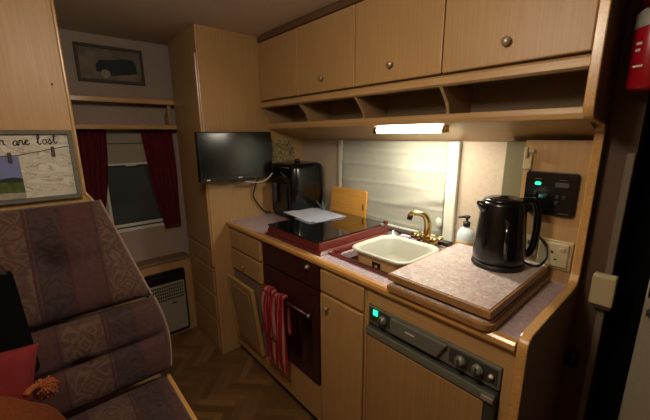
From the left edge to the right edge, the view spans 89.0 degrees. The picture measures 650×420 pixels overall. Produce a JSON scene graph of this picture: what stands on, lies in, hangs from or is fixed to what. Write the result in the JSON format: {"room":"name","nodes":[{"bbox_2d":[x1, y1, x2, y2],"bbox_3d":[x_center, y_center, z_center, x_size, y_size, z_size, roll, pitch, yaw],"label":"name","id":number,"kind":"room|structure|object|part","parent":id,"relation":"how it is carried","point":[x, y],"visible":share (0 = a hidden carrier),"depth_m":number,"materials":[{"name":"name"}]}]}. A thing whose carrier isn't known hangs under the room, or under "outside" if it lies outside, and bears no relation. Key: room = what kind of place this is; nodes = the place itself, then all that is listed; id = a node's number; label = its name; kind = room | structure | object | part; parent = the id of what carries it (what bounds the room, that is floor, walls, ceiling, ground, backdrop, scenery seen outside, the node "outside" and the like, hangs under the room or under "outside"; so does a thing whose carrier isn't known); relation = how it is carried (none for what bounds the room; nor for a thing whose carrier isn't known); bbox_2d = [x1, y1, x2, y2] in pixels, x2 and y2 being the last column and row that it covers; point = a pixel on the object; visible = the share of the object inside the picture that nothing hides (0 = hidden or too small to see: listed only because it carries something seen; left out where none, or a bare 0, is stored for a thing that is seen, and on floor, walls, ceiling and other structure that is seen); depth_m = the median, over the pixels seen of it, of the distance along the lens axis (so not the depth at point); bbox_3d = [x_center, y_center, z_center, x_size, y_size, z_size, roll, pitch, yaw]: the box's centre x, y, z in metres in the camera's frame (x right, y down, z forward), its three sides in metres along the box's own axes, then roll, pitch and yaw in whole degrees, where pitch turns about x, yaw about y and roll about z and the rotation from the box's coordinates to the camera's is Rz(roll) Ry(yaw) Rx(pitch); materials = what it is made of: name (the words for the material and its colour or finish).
{"room":"camper van interior","nodes":[
{"label":"camper van interior","id":0,"kind":"room"},
{"bbox_2d":[0,0,112,331],"bbox_3d":[-1.347,0.181,1.146,0.960,2.000,0.030,-11,17,-40],"label":"wall","id":1,"kind":"structure","parent":0,"point":[29,54],"depth_m":1.21,"materials":[{"name":"brown wood"}]},
{"bbox_2d":[0,130,82,205],"bbox_3d":[-1.254,-0.135,1.123,0.668,0.268,0.022,-11,17,-40],"label":"wall sign","id":2,"kind":"object","parent":1,"relation":"attached to","point":[36,165],"visible":1,"depth_m":1.26,"materials":[{"name":"white"}]},
{"bbox_2d":[0,156,26,200],"bbox_3d":[-1.212,-0.105,1.167,0.218,0.157,0.001,-11,17,-40],"label":"photo","id":3,"kind":"object","parent":2,"relation":"attached to","point":[13,170],"depth_m":1.22},
{"bbox_2d":[50,0,115,307],"bbox_3d":[-0.997,-0.085,1.400,0.050,1.600,0.040,-11,17,-40],"label":"trim","id":4,"kind":"structure","parent":1,"relation":"attached to","point":[53,11],"depth_m":1.29,"materials":[{"name":"brown wood"}]},
{"bbox_2d":[59,29,189,261],"bbox_3d":[-1.396,-0.040,2.116,2.300,2.000,0.030,-11,17,-40],"label":"wall","id":5,"kind":"structure","parent":0,"point":[148,243],"depth_m":2.14,"materials":[{"name":"paint"}]},
{"bbox_2d":[72,41,145,85],"bbox_3d":[-1.288,-0.873,1.994,0.350,0.207,0.022,-11,17,-40],"label":"picture","id":6,"kind":"object","parent":5,"relation":"attached to","point":[94,62],"visible":1,"depth_m":1.98,"materials":[{"name":"fabric"}]},
{"bbox_2d":[101,70,110,77],"bbox_3d":[-1.312,-0.815,1.982,0.048,0.048,0.002,-11,17,-40],"label":"print","id":7,"kind":"object","parent":6,"relation":"attached to","point":[104,73],"depth_m":1.98},
{"bbox_2d":[95,59,136,75],"bbox_3d":[-1.267,-0.867,2.014,0.215,0.105,0.002,-11,17,-40],"label":"print","id":8,"kind":"object","parent":6,"relation":"attached to","point":[103,67],"depth_m":2.01},
{"bbox_2d":[70,95,173,105],"bbox_3d":[-1.397,-0.634,1.889,0.988,0.028,0.110,-11,17,-40],"label":"wall shelf","id":9,"kind":"object","parent":5,"relation":"attached to","point":[75,98],"visible":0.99,"depth_m":1.98,"materials":[{"name":"brown wood"}]},
{"bbox_2d":[75,124,175,128],"bbox_3d":[-1.395,-0.483,1.923,0.988,0.028,0.110,-11,17,-40],"label":"wall shelf","id":10,"kind":"object","parent":5,"relation":"attached to","point":[77,126],"visible":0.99,"depth_m":1.99,"materials":[{"name":"brown wood"}]},
{"bbox_3d":[-1.374,-0.488,1.972,0.885,0.010,0.025,-11,17,-40],"label":"rail","id":11,"kind":"object","parent":10,"relation":"attached to","visible":0},
{"bbox_2d":[76,129,107,207],"bbox_3d":[-1.403,-0.147,2.018,0.200,0.672,0.026,-11,17,-40],"label":"curtain","id":12,"kind":"object","parent":11,"relation":"hanging from","point":[92,143],"visible":0.41,"depth_m":2.00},
{"bbox_2d":[140,129,180,227],"bbox_3d":[-1.113,-0.206,2.265,0.197,0.672,0.026,-11,17,-40],"label":"curtain","id":13,"kind":"object","parent":11,"relation":"hanging from","point":[158,145],"visible":1,"depth_m":2.26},
{"bbox_2d":[106,131,146,165],"bbox_3d":[-1.242,-0.396,2.140,0.330,0.218,0.022,-11,17,-40],"label":"roller blind","id":14,"kind":"object","parent":5,"relation":"attached to","point":[126,148],"visible":0.58,"depth_m":2.12,"materials":[{"name":"fabric"}]},
{"bbox_2d":[107,164,163,232],"bbox_3d":[-1.254,-0.188,2.200,0.355,0.650,0.026,-11,17,-40],"label":"window","id":15,"kind":"structure","parent":5,"relation":"in","point":[133,205],"depth_m":2.20,"materials":[{"name":"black glass"}]},
{"bbox_3d":[-1.379,-0.171,2.085,0.015,0.630,0.016,-11,17,-40],"label":"frame","id":16,"kind":"part","parent":15,"relation":"part of","materials":[{"name":"white plastic"}]},
{"bbox_3d":[-1.247,0.104,2.261,0.355,0.052,0.012,-11,17,-40],"label":"sill","id":17,"kind":"part","parent":15,"relation":"part of","materials":[{"name":"white plastic"}]},
{"bbox_2d":[135,251,189,269],"bbox_3d":[-1.422,0.409,2.089,1.088,0.018,0.120,-11,17,-40],"label":"trim","id":18,"kind":"structure","parent":5,"relation":"attached to","point":[156,261],"depth_m":2.31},
{"bbox_2d":[164,105,171,124],"bbox_3d":[-1.052,-0.629,2.213,0.020,0.140,0.090,-11,17,-40],"label":"shelf bracket","id":19,"kind":"object","parent":5,"relation":"attached to","point":[167,117],"visible":0.85,"depth_m":2.19,"materials":[{"name":"brown wood"}]},
{"bbox_2d":[116,258,196,335],"bbox_3d":[-1.393,0.697,2.124,1.089,0.560,0.020,-11,17,-40],"label":"wall","id":20,"kind":"structure","parent":0,"point":[185,263],"depth_m":2.40,"materials":[{"name":"brown wood"}]},
{"bbox_2d":[144,267,189,333],"bbox_3d":[-1.101,0.662,2.335,0.262,0.480,0.044,-11,17,-40],"label":"space heater","id":21,"kind":"object","parent":20,"relation":"attached to","point":[169,288],"visible":0.74,"depth_m":2.33,"materials":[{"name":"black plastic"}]},
{"bbox_2d":[146,271,183,286],"bbox_3d":[-1.097,0.471,2.283,0.240,0.050,0.025,-11,17,-40],"label":"hood","id":22,"kind":"object","parent":21,"relation":"attached to","point":[163,278],"depth_m":2.27,"materials":[{"name":"black plastic"}]},
{"bbox_2d":[54,0,338,45],"bbox_3d":[-0.176,-0.753,0.636,2.450,0.030,4.400,-11,17,-40],"label":"ceiling","id":23,"kind":"structure","parent":0,"point":[149,21],"depth_m":1.64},
{"bbox_2d":[160,326,317,419],"bbox_3d":[-0.160,1.211,1.085,2.450,0.001,4.400,-11,17,-40],"label":"floor","id":24,"kind":"structure","parent":0,"point":[233,385],"depth_m":1.94,"materials":[{"name":"wood"}]},
{"bbox_2d":[63,373,197,419],"bbox_3d":[-0.791,1.037,0.962,0.897,0.405,1.230,-11,17,-40],"label":"seat","id":25,"kind":"object","parent":24,"relation":"on","point":[189,410],"visible":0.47,"depth_m":1.37,"materials":[{"name":"brown wood"}]},
{"bbox_2d":[66,376,191,419],"bbox_3d":[-0.676,0.861,0.850,0.800,0.095,0.950,-11,17,-40],"label":"seat cushion","id":26,"kind":"object","parent":25,"relation":"on","point":[155,399],"visible":1,"depth_m":1.23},
{"bbox_2d":[0,343,37,401],"bbox_3d":[-0.996,0.588,0.871,0.404,0.352,0.198,-5,14,-20],"label":"throw cushion","id":27,"kind":"object","parent":26,"relation":"on","point":[17,366],"visible":0.72,"depth_m":0.91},
{"bbox_2d":[0,265,39,372],"bbox_3d":[-1.092,0.361,0.932,0.394,0.340,0.153,-11,17,-40],"label":"throw cushion","id":28,"kind":"object","parent":26,"relation":"on","point":[15,333],"visible":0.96,"depth_m":1.02,"materials":[{"name":"black fabric"}]},
{"bbox_3d":[-1.139,0.209,0.927,0.363,0.040,0.047,-11,17,-40],"label":"glossy lid","id":29,"kind":"part","parent":28,"relation":"part of","materials":[{"name":"glass"}]},
{"bbox_2d":[0,375,66,419],"bbox_3d":[-0.841,0.636,0.713,0.525,0.394,0.340,-11,17,-40],"label":"knitted throw","id":30,"kind":"object","parent":26,"relation":"on","point":[11,408],"visible":1,"depth_m":0.83,"materials":[{"name":"orange fabric"}]},
{"bbox_3d":[-0.770,0.476,0.877,0.017,0.039,0.068,-3,13,-12],"label":"pompom cord","id":31,"kind":"part","parent":30,"relation":"part of","materials":[{"name":"orange fabric"}]},
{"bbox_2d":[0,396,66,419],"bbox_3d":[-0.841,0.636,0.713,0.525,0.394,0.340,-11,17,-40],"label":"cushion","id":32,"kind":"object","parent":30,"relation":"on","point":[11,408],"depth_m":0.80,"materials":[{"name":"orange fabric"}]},
{"bbox_2d":[31,296,171,414],"bbox_3d":[-0.994,0.587,1.182,0.833,0.310,0.191,-11,17,-40],"label":"lumbar cushion","id":33,"kind":"object","parent":26,"relation":"on","point":[94,357],"visible":0.86,"depth_m":1.24,"materials":[{"name":"fabric"}]},
{"bbox_2d":[0,200,152,329],"bbox_3d":[-1.086,0.214,1.173,0.796,0.414,0.215,-11,17,-40],"label":"cushion","id":34,"kind":"object","parent":33,"relation":"on","point":[70,260],"visible":0.91,"depth_m":1.22,"materials":[{"name":"fabric"}]},
{"bbox_3d":[-0.373,0.831,1.108,0.018,0.075,0.960,-11,17,-40],"label":"edge rail","id":35,"kind":"part","parent":25,"relation":"part of","materials":[{"name":"brown wood"}]},
{"bbox_2d":[168,24,302,354],"bbox_3d":[-0.572,-0.103,2.363,0.722,1.999,0.454,-11,17,-40],"label":"tall cabinet","id":36,"kind":"object","parent":24,"relation":"on","point":[215,72],"visible":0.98,"depth_m":2.04,"materials":[{"name":"brown wood"}]},
{"bbox_3d":[-0.834,-0.258,2.086,0.006,0.970,0.365,-11,17,-40],"label":"door","id":37,"kind":"part","parent":36,"relation":"part of","materials":[{"name":"brown wood"}]},
{"bbox_3d":[-0.833,-0.050,2.144,0.006,1.999,0.448,-11,17,-40],"label":"frame","id":38,"kind":"part","parent":36,"relation":"part of","materials":[{"name":"brown wood"}]},
{"bbox_3d":[-0.831,0.426,2.243,0.009,0.175,0.400,-11,17,-40],"label":"drawer","id":39,"kind":"part","parent":36,"relation":"part of","materials":[{"name":"brown wood"}]},
{"bbox_3d":[-0.830,0.604,2.284,0.009,0.170,0.400,-11,17,-40],"label":"drawer","id":40,"kind":"part","parent":36,"relation":"part of","materials":[{"name":"brown wood"}]},
{"bbox_3d":[-0.828,0.792,2.327,0.009,0.195,0.400,-11,17,-40],"label":"drawer","id":41,"kind":"part","parent":36,"relation":"part of","materials":[{"name":"brown wood"}]},
{"bbox_3d":[-0.685,-0.014,1.980,0.014,1.999,0.012,-11,17,-40],"label":"corner trim","id":42,"kind":"part","parent":36,"relation":"part of","materials":[{"name":"brown wood"}]},
{"bbox_2d":[194,132,272,182],"bbox_3d":[-0.535,-0.318,1.966,0.466,0.285,0.115,-11,17,-40],"label":"television","id":43,"kind":"object","parent":36,"relation":"attached to","point":[221,156],"visible":1,"depth_m":1.91,"materials":[{"name":"black plastic"}]},
{"bbox_2d":[253,178,270,212],"bbox_3d":[-0.405,-0.099,2.158,0.130,0.262,0.050,-11,17,-40],"label":"power cable","id":44,"kind":"object","parent":43,"relation":"hanging from","point":[257,178],"visible":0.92,"depth_m":2.15,"materials":[{"name":"black plastic"}]},
{"bbox_2d":[271,140,294,164],"bbox_3d":[-0.296,-0.386,2.243,0.220,0.170,0.002,-11,17,-40],"label":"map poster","id":45,"kind":"object","parent":36,"relation":"attached to","point":[282,150],"visible":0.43,"depth_m":2.25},
{"bbox_2d":[226,227,269,371],"bbox_3d":[-0.282,0.517,2.178,0.638,0.868,0.401,-11,17,-40],"label":"drawer unit","id":46,"kind":"object","parent":24,"relation":"on","point":[245,285],"visible":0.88,"depth_m":1.95,"materials":[{"name":"brown wood"}]},
{"bbox_3d":[-0.489,0.630,1.986,0.044,0.358,0.235,-11,17,-40],"label":"flap panel","id":47,"kind":"part","parent":46,"relation":"part of","materials":[{"name":"brown wood"}]},
{"bbox_3d":[-0.466,0.198,1.937,0.018,0.116,0.352,-11,17,-40],"label":"drawer","id":48,"kind":"part","parent":46,"relation":"part of","materials":[{"name":"brown wood"}]},
{"bbox_3d":[-0.477,0.628,1.998,0.067,0.438,0.303,-11,17,-40],"label":"flap door","id":49,"kind":"part","parent":46,"relation":"part of","materials":[{"name":"brown wood"}]},
{"bbox_3d":[-0.465,0.327,1.967,0.018,0.124,0.352,-11,17,-40],"label":"drawer","id":50,"kind":"part","parent":46,"relation":"part of","materials":[{"name":"brown wood"}]},
{"bbox_2d":[262,242,321,419],"bbox_3d":[0.019,0.587,1.864,0.608,0.868,0.470,-11,17,-40],"label":"oven","id":51,"kind":"object","parent":24,"relation":"on","point":[291,275],"visible":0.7,"depth_m":1.61,"materials":[{"name":"red metal"}]},
{"bbox_2d":[261,285,292,374],"bbox_3d":[-0.249,0.615,1.704,0.073,0.426,0.212,-11,17,-40],"label":"striped towel","id":52,"kind":"object","parent":51,"relation":"hanging from","point":[276,316],"visible":0.99,"depth_m":1.66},
{"bbox_3d":[-0.197,0.444,1.639,0.035,0.013,0.392,-11,17,-40],"label":"handle","id":53,"kind":"part","parent":51,"relation":"part of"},
{"bbox_3d":[-0.173,0.260,1.619,0.032,0.112,0.466,-11,17,-40],"label":"panel","id":54,"kind":"part","parent":51,"relation":"part of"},
{"bbox_3d":[-0.170,0.557,1.687,0.032,0.483,0.466,-11,17,-40],"label":"door","id":55,"kind":"part","parent":51,"relation":"part of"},
{"bbox_3d":[-0.165,0.896,1.767,0.026,0.201,0.466,-11,17,-40],"label":"panel","id":56,"kind":"part","parent":51,"relation":"part of","materials":[{"name":"brown wood"}]},
{"bbox_3d":[-0.179,0.603,1.683,0.002,0.240,0.360,-11,17,-40],"label":"door glass","id":57,"kind":"part","parent":51,"relation":"part of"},
{"bbox_2d":[320,268,367,419],"bbox_3d":[0.270,0.646,1.596,0.595,0.868,0.266,-11,17,-40],"label":"base cabinet","id":58,"kind":"object","parent":24,"relation":"on","point":[343,301],"visible":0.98,"depth_m":1.38,"materials":[{"name":"brown wood"}]},
{"bbox_3d":[0.065,0.319,1.339,0.012,0.098,0.251,-11,17,-40],"label":"drawer","id":59,"kind":"part","parent":58,"relation":"part of","materials":[{"name":"brown wood"}]},
{"bbox_3d":[0.077,0.314,1.349,0.020,0.108,0.266,-11,17,-40],"label":"frame","id":60,"kind":"part","parent":58,"relation":"part of","materials":[{"name":"brown wood"}]},
{"bbox_2d":[226,212,565,352],"bbox_3d":[0.162,0.163,1.650,0.620,0.048,1.675,-11,17,-40],"label":"countertop","id":61,"kind":"structure","parent":24,"relation":"on","point":[506,336],"depth_m":1.19,"materials":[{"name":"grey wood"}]},
{"bbox_2d":[272,159,322,218],"bbox_3d":[-0.194,-0.151,2.177,0.294,0.366,0.282,-11,17,-40],"label":"air fryer","id":62,"kind":"object","parent":61,"relation":"on","point":[297,184],"visible":0.88,"depth_m":2.07,"materials":[{"name":"black plastic"}]},
{"bbox_3d":[-0.322,-0.112,2.125,0.023,0.130,0.032,-11,17,-40],"label":"drawer handle","id":63,"kind":"part","parent":62,"relation":"part of","materials":[{"name":"silver metal"}]},
{"bbox_3d":[-0.285,-0.228,2.092,0.005,0.050,0.150,-11,17,-40],"label":"button panel","id":64,"kind":"part","parent":62,"relation":"part of","materials":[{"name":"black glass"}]},
{"bbox_3d":[-0.288,-0.081,2.122,0.016,0.200,0.170,-11,17,-40],"label":"drawer","id":65,"kind":"part","parent":62,"relation":"part of","materials":[{"name":"black plastic"}]},
{"bbox_2d":[317,200,336,210],"bbox_3d":[-0.007,-0.001,2.060,0.097,0.126,0.178,-11,17,-40],"label":"plant sprig","id":66,"kind":"object","parent":61,"relation":"on","point":[322,207],"visible":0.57,"depth_m":2.06,"materials":[{"name":"plant"}]},
{"bbox_2d":[265,210,389,255],"bbox_3d":[0.019,0.095,1.772,0.515,0.066,0.462,-11,17,-40],"label":"cooktop","id":67,"kind":"object","parent":61,"relation":"in","point":[317,238],"visible":0.89,"depth_m":1.66,"materials":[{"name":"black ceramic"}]},
{"bbox_3d":[0.013,0.075,1.770,0.486,0.007,0.418,-11,17,-40],"label":"glass lid","id":68,"kind":"part","parent":67,"relation":"part of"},
{"bbox_3d":[0.017,0.096,1.774,0.496,0.035,0.434,-11,17,-40],"label":"lid frame","id":69,"kind":"part","parent":67,"relation":"part of","materials":[{"name":"red metal"}]},
{"bbox_2d":[314,211,345,221],"bbox_3d":[-0.046,0.025,1.961,0.210,0.004,0.297,-9,15,-33],"label":"paper sheet","id":70,"kind":"object","parent":67,"relation":"on","point":[328,211],"visible":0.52,"depth_m":1.86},
{"bbox_2d":[312,208,342,221],"bbox_3d":[-0.064,0.024,1.958,0.210,0.004,0.297,-8,15,-29],"label":"paper sheet","id":71,"kind":"object","parent":70,"relation":"on","point":[315,208],"visible":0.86,"depth_m":1.89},
{"bbox_2d":[284,208,338,221],"bbox_3d":[-0.085,0.022,1.952,0.210,0.004,0.297,-9,16,-34],"label":"paper sheet","id":72,"kind":"object","parent":71,"relation":"on","point":[311,214],"visible":1,"depth_m":1.94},
{"bbox_2d":[331,186,367,217],"bbox_3d":[0.144,-0.046,2.048,0.031,0.175,0.300,-11,17,-40],"label":"cutting board","id":73,"kind":"object","parent":61,"relation":"on","point":[350,201],"visible":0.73,"depth_m":2.03,"materials":[{"name":"brown wood"}]},
{"bbox_2d":[329,234,441,276],"bbox_3d":[0.288,0.245,1.479,0.400,0.131,0.400,-11,17,-40],"label":"sink","id":74,"kind":"object","parent":61,"relation":"in","point":[337,252],"visible":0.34,"depth_m":1.44,"materials":[{"name":"metal"}]},
{"bbox_2d":[352,235,438,272],"bbox_3d":[0.295,0.232,1.409,0.284,0.157,0.296,-11,17,-40],"label":"sink basin","id":75,"kind":"object","parent":74,"relation":"in","point":[387,253],"visible":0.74,"depth_m":1.47,"materials":[{"name":"plastic"}]},
{"bbox_2d":[387,230,398,235],"bbox_3d":[0.357,0.119,1.738,0.064,0.029,0.064,-11,17,-40],"label":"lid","id":76,"kind":"object","parent":61,"relation":"on","point":[392,232],"visible":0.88,"depth_m":1.73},
{"bbox_2d":[400,234,410,238],"bbox_3d":[0.411,0.136,1.695,0.032,0.014,0.055,-11,17,-40],"label":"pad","id":77,"kind":"object","parent":61,"relation":"on","point":[401,235],"visible":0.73,"depth_m":1.68,"materials":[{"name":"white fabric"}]},
{"bbox_3d":[0.337,0.100,1.849,0.048,0.018,0.775,-11,17,-40],"label":"ledge strip","id":78,"kind":"part","parent":61,"relation":"part of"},
{"bbox_2d":[407,210,443,246],"bbox_3d":[0.477,0.086,1.567,0.090,0.168,0.170,-11,17,-40],"label":"mixer tap","id":79,"kind":"object","parent":61,"relation":"on","point":[426,234],"visible":0.91,"depth_m":1.56,"materials":[{"name":"gold metal"}]},
{"bbox_3d":[0.457,0.129,1.616,0.062,0.039,0.062,-5,14,-19],"label":"cross handle","id":80,"kind":"part","parent":79,"relation":"part of","materials":[{"name":"gold metal"}]},
{"bbox_3d":[0.453,0.062,1.575,0.105,0.125,0.037,3,13,14],"label":"spout","id":81,"kind":"part","parent":79,"relation":"part of","materials":[{"name":"gold metal"}]},
{"bbox_3d":[0.518,0.144,1.548,0.062,0.039,0.062,-5,14,-19],"label":"cross handle","id":82,"kind":"part","parent":79,"relation":"part of","materials":[{"name":"gold metal"}]},
{"bbox_2d":[455,215,474,246],"bbox_3d":[0.631,0.105,1.484,0.075,0.165,0.082,-11,17,-40],"label":"soap dispenser","id":83,"kind":"object","parent":61,"relation":"on","point":[465,234],"visible":0.66,"depth_m":1.46,"materials":[{"name":"white plastic"}]},
{"bbox_2d":[456,226,474,242],"bbox_3d":[0.632,0.128,1.489,0.072,0.118,0.079,-11,17,-40],"label":"bottle","id":84,"kind":"object","parent":83,"relation":"attached to","point":[465,234],"depth_m":1.46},
{"bbox_2d":[387,273,549,331],"bbox_3d":[0.509,0.252,1.156,0.500,0.024,0.344,-11,17,-40],"label":"cutting board","id":85,"kind":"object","parent":61,"relation":"on","point":[480,323],"depth_m":0.98,"materials":[{"name":"brown wood"}]},
{"bbox_3d":[0.512,0.234,1.160,0.455,0.010,0.310,-11,17,-40],"label":"spacer","id":86,"kind":"object","parent":85,"relation":"on","visible":0},
{"bbox_2d":[388,243,548,319],"bbox_3d":[0.506,0.216,1.154,0.480,0.026,0.342,-11,17,-40],"label":"board","id":87,"kind":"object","parent":86,"relation":"on","point":[449,275],"depth_m":1.06,"materials":[{"name":"beige laminate"}]},
{"bbox_2d":[471,194,545,273],"bbox_3d":[0.621,0.070,1.153,0.172,0.258,0.188,-11,17,-40],"label":"electric kettle","id":88,"kind":"object","parent":87,"relation":"on","point":[499,245],"visible":1,"depth_m":1.10,"materials":[{"name":"black plastic"}]},
{"bbox_3d":[0.543,-0.006,1.146,0.035,0.056,0.060,0,13,3],"label":"spout","id":89,"kind":"part","parent":88,"relation":"part of","materials":[{"name":"black plastic"}]},
{"bbox_3d":[0.615,-0.041,1.134,0.128,0.019,0.128,-11,17,-40],"label":"lid","id":90,"kind":"part","parent":88,"relation":"part of","materials":[{"name":"black plastic"}]},
{"bbox_3d":[0.697,0.062,1.140,0.081,0.215,0.025,2,13,12],"label":"handle","id":91,"kind":"part","parent":88,"relation":"part of","materials":[{"name":"black plastic"}]},
{"bbox_2d":[364,288,515,419],"bbox_3d":[0.527,0.709,1.308,0.596,0.868,0.512,-11,17,-40],"label":"fridge","id":92,"kind":"object","parent":24,"relation":"on","point":[419,365],"visible":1,"depth_m":1.06,"materials":[{"name":"brown wood"}]},
{"bbox_3d":[0.303,0.808,1.150,0.004,0.630,0.428,-11,17,-40],"label":"door panel","id":93,"kind":"part","parent":92,"relation":"part of","materials":[{"name":"brown wood"}]},
{"bbox_3d":[0.306,0.482,1.066,0.006,0.029,0.462,-11,17,-40],"label":"door rail","id":94,"kind":"part","parent":92,"relation":"part of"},
{"bbox_3d":[0.325,0.793,1.152,0.037,0.678,0.466,-11,17,-40],"label":"door","id":95,"kind":"part","parent":92,"relation":"part of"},
{"bbox_2d":[507,0,630,419],"bbox_3d":[0.735,0.201,0.989,0.619,1.999,0.061,-11,17,-40],"label":"end panel","id":96,"kind":"object","parent":24,"relation":"on","point":[543,353],"visible":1,"depth_m":0.95,"materials":[{"name":"brown wood"}]},
{"bbox_2d":[303,111,649,419],"bbox_3d":[0.444,0.023,1.774,0.055,2.000,3.000,-11,17,-40],"label":"wall","id":97,"kind":"structure","parent":0,"point":[638,222],"depth_m":1.21,"materials":[{"name":"paint"}]},
{"bbox_2d":[339,140,461,243],"bbox_3d":[0.358,-0.138,1.832,0.051,0.490,0.794,-11,17,-40],"label":"window","id":98,"kind":"structure","parent":97,"relation":"in","point":[454,152],"depth_m":1.54,"materials":[{"name":"white plastic"}]},
{"bbox_3d":[0.102,-0.196,2.106,0.015,0.485,0.034,-11,17,-40],"label":"frame","id":99,"kind":"part","parent":98,"relation":"part of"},
{"bbox_2d":[342,140,449,237],"bbox_3d":[0.342,-0.143,1.830,0.017,0.470,0.706,-11,17,-40],"label":"roller blind","id":100,"kind":"object","parent":98,"relation":"attached to","point":[399,178],"visible":0.83,"depth_m":1.76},
{"bbox_2d":[436,218,441,227],"bbox_3d":[0.551,0.062,1.601,0.012,0.051,0.032,-11,17,-40],"label":"blind catch","id":101,"kind":"object","parent":98,"relation":"attached to","point":[438,220],"visible":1,"depth_m":1.59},
{"bbox_3d":[0.593,-0.074,1.553,0.025,0.485,0.054,-11,17,-40],"label":"frame","id":102,"kind":"part","parent":98,"relation":"part of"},
{"bbox_2d":[257,0,599,141],"bbox_3d":[0.261,-0.635,1.552,0.353,0.614,1.666,-11,17,-40],"label":"overhead cabinet","id":103,"kind":"object","parent":97,"relation":"attached to","point":[484,70],"visible":0.95,"depth_m":1.25,"materials":[{"name":"brown wood"}]},
{"bbox_3d":[-0.268,-0.816,1.902,0.021,0.334,0.386,-11,17,-40],"label":"door","id":104,"kind":"part","parent":103,"relation":"part of","materials":[{"name":"brown wood"}]},
{"bbox_3d":[0.147,-0.895,1.393,0.028,0.034,1.666,-11,17,-40],"label":"cornice","id":105,"kind":"part","parent":103,"relation":"part of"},
{"bbox_3d":[-0.001,-0.750,1.605,0.021,0.334,0.416,-11,17,-40],"label":"door","id":106,"kind":"part","parent":103,"relation":"part of","materials":[{"name":"brown wood"}]},
{"bbox_3d":[0.255,-0.578,1.314,0.021,0.027,0.027,-11,17,-40],"label":"door knob","id":107,"kind":"part","parent":103,"relation":"part of","materials":[{"name":"gold metal"}]},
{"bbox_3d":[0.277,-0.682,1.296,0.021,0.334,0.419,-11,17,-40],"label":"door","id":108,"kind":"part","parent":103,"relation":"part of","materials":[{"name":"brown wood"}]},
{"bbox_2d":[373,125,448,133],"bbox_3d":[0.352,-0.341,1.407,0.028,0.032,0.364,-11,17,-40],"label":"lamp","id":109,"kind":"object","parent":103,"relation":"attached to","point":[438,128],"visible":0.97,"depth_m":1.38,"materials":[{"name":"white plastic"}]},
{"bbox_3d":[0.153,-0.525,1.480,0.042,0.036,1.666,-11,17,-40],"label":"rail","id":110,"kind":"part","parent":103,"relation":"part of","materials":[{"name":"brown wood"}]},
{"bbox_3d":[0.543,-0.507,0.994,0.021,0.027,0.027,-11,17,-40],"label":"door knob","id":111,"kind":"part","parent":103,"relation":"part of","materials":[{"name":"gold metal"}]},
{"bbox_3d":[0.558,-0.613,0.984,0.021,0.334,0.424,-11,17,-40],"label":"door","id":112,"kind":"part","parent":103,"relation":"part of","materials":[{"name":"brown wood"}]},
{"bbox_2d":[501,141,526,196],"bbox_3d":[0.754,-0.024,1.317,0.100,0.490,0.075,-11,17,-40],"label":"trim","id":113,"kind":"structure","parent":97,"relation":"attached to","point":[514,157],"depth_m":1.25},
{"bbox_2d":[608,229,649,419],"bbox_3d":[1.154,0.242,0.792,0.095,2.000,0.590,-11,17,-40],"label":"door","id":114,"kind":"structure","parent":97,"relation":"in","point":[631,396],"depth_m":1.03,"materials":[{"name":"white plastic"}]},
{"bbox_2d":[520,140,592,283],"bbox_3d":[0.838,-0.003,1.209,0.120,0.495,0.200,-11,17,-40],"label":"wall","id":115,"kind":"structure","parent":0,"point":[565,156],"depth_m":1.14,"materials":[{"name":"brown wood"}]},
{"bbox_2d":[523,147,535,169],"bbox_3d":[0.727,-0.185,1.182,0.024,0.080,0.036,-11,17,-40],"label":"hook","id":116,"kind":"object","parent":115,"relation":"attached to","point":[527,162],"visible":1,"depth_m":1.18,"materials":[{"name":"beige plastic"}]},
{"bbox_3d":[0.730,-0.173,1.192,0.010,0.053,0.028,-11,17,-40],"label":"plate","id":117,"kind":"part","parent":116,"relation":"part of","materials":[{"name":"beige plastic"}]},
{"bbox_2d":[525,234,574,271],"bbox_3d":[0.793,0.153,1.190,0.018,0.104,0.156,-11,17,-40],"label":"wall socket","id":118,"kind":"object","parent":115,"relation":"attached to","point":[560,253],"visible":0.66,"depth_m":1.17,"materials":[{"name":"beige plastic"}]},
{"bbox_2d":[526,237,537,253],"bbox_3d":[0.759,0.132,1.223,0.006,0.059,0.044,-11,17,-40],"label":"switch plate","id":119,"kind":"object","parent":118,"relation":"attached to","point":[527,238],"depth_m":1.22,"materials":[{"name":"plastic"}]},
{"bbox_2d":[524,236,547,266],"bbox_3d":[0.751,0.145,1.176,0.090,0.094,0.070,-11,17,-40],"label":"cord","id":120,"kind":"object","parent":118,"relation":"attached to","point":[540,237],"visible":0.73,"depth_m":1.16,"materials":[{"name":"black plastic"}]},
{"bbox_3d":[0.806,0.156,1.173,0.007,0.086,0.092,-11,17,-40],"label":"socket plate","id":121,"kind":"part","parent":118,"relation":"part of","materials":[{"name":"plastic"}]},
{"bbox_2d":[524,170,580,217],"bbox_3d":[0.782,-0.057,1.153,0.018,0.150,0.158,-11,17,-40],"label":"control panel","id":122,"kind":"object","parent":115,"relation":"attached to","point":[561,189],"visible":0.83,"depth_m":1.14,"materials":[{"name":"black plastic"}]},
{"bbox_2d":[556,0,649,419],"bbox_3d":[0.945,0.167,1.127,0.114,2.000,0.078,-11,17,-40],"label":"door frame","id":123,"kind":"structure","parent":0,"point":[629,114],"depth_m":1.05,"materials":[{"name":"wood"}]},
{"bbox_2d":[576,153,636,419],"bbox_3d":[0.918,0.493,1.135,0.015,1.360,0.020,-11,17,-40],"label":"trim","id":124,"kind":"structure","parent":123,"relation":"attached to","point":[631,157],"depth_m":1.06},
{"bbox_2d":[625,0,649,91],"bbox_3d":[0.873,-0.471,0.862,0.138,0.302,0.097,-11,17,-40],"label":"fire extinguisher","id":125,"kind":"object","parent":123,"relation":"attached to","point":[638,74],"visible":1,"depth_m":0.85,"materials":[{"name":"red paint"}]},
{"bbox_2d":[588,271,618,310],"bbox_3d":[0.894,0.261,1.065,0.039,0.112,0.060,-11,17,-40],"label":"switch plate","id":126,"kind":"object","parent":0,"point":[603,288],"depth_m":1.05,"materials":[{"name":"plastic"}]}
]}

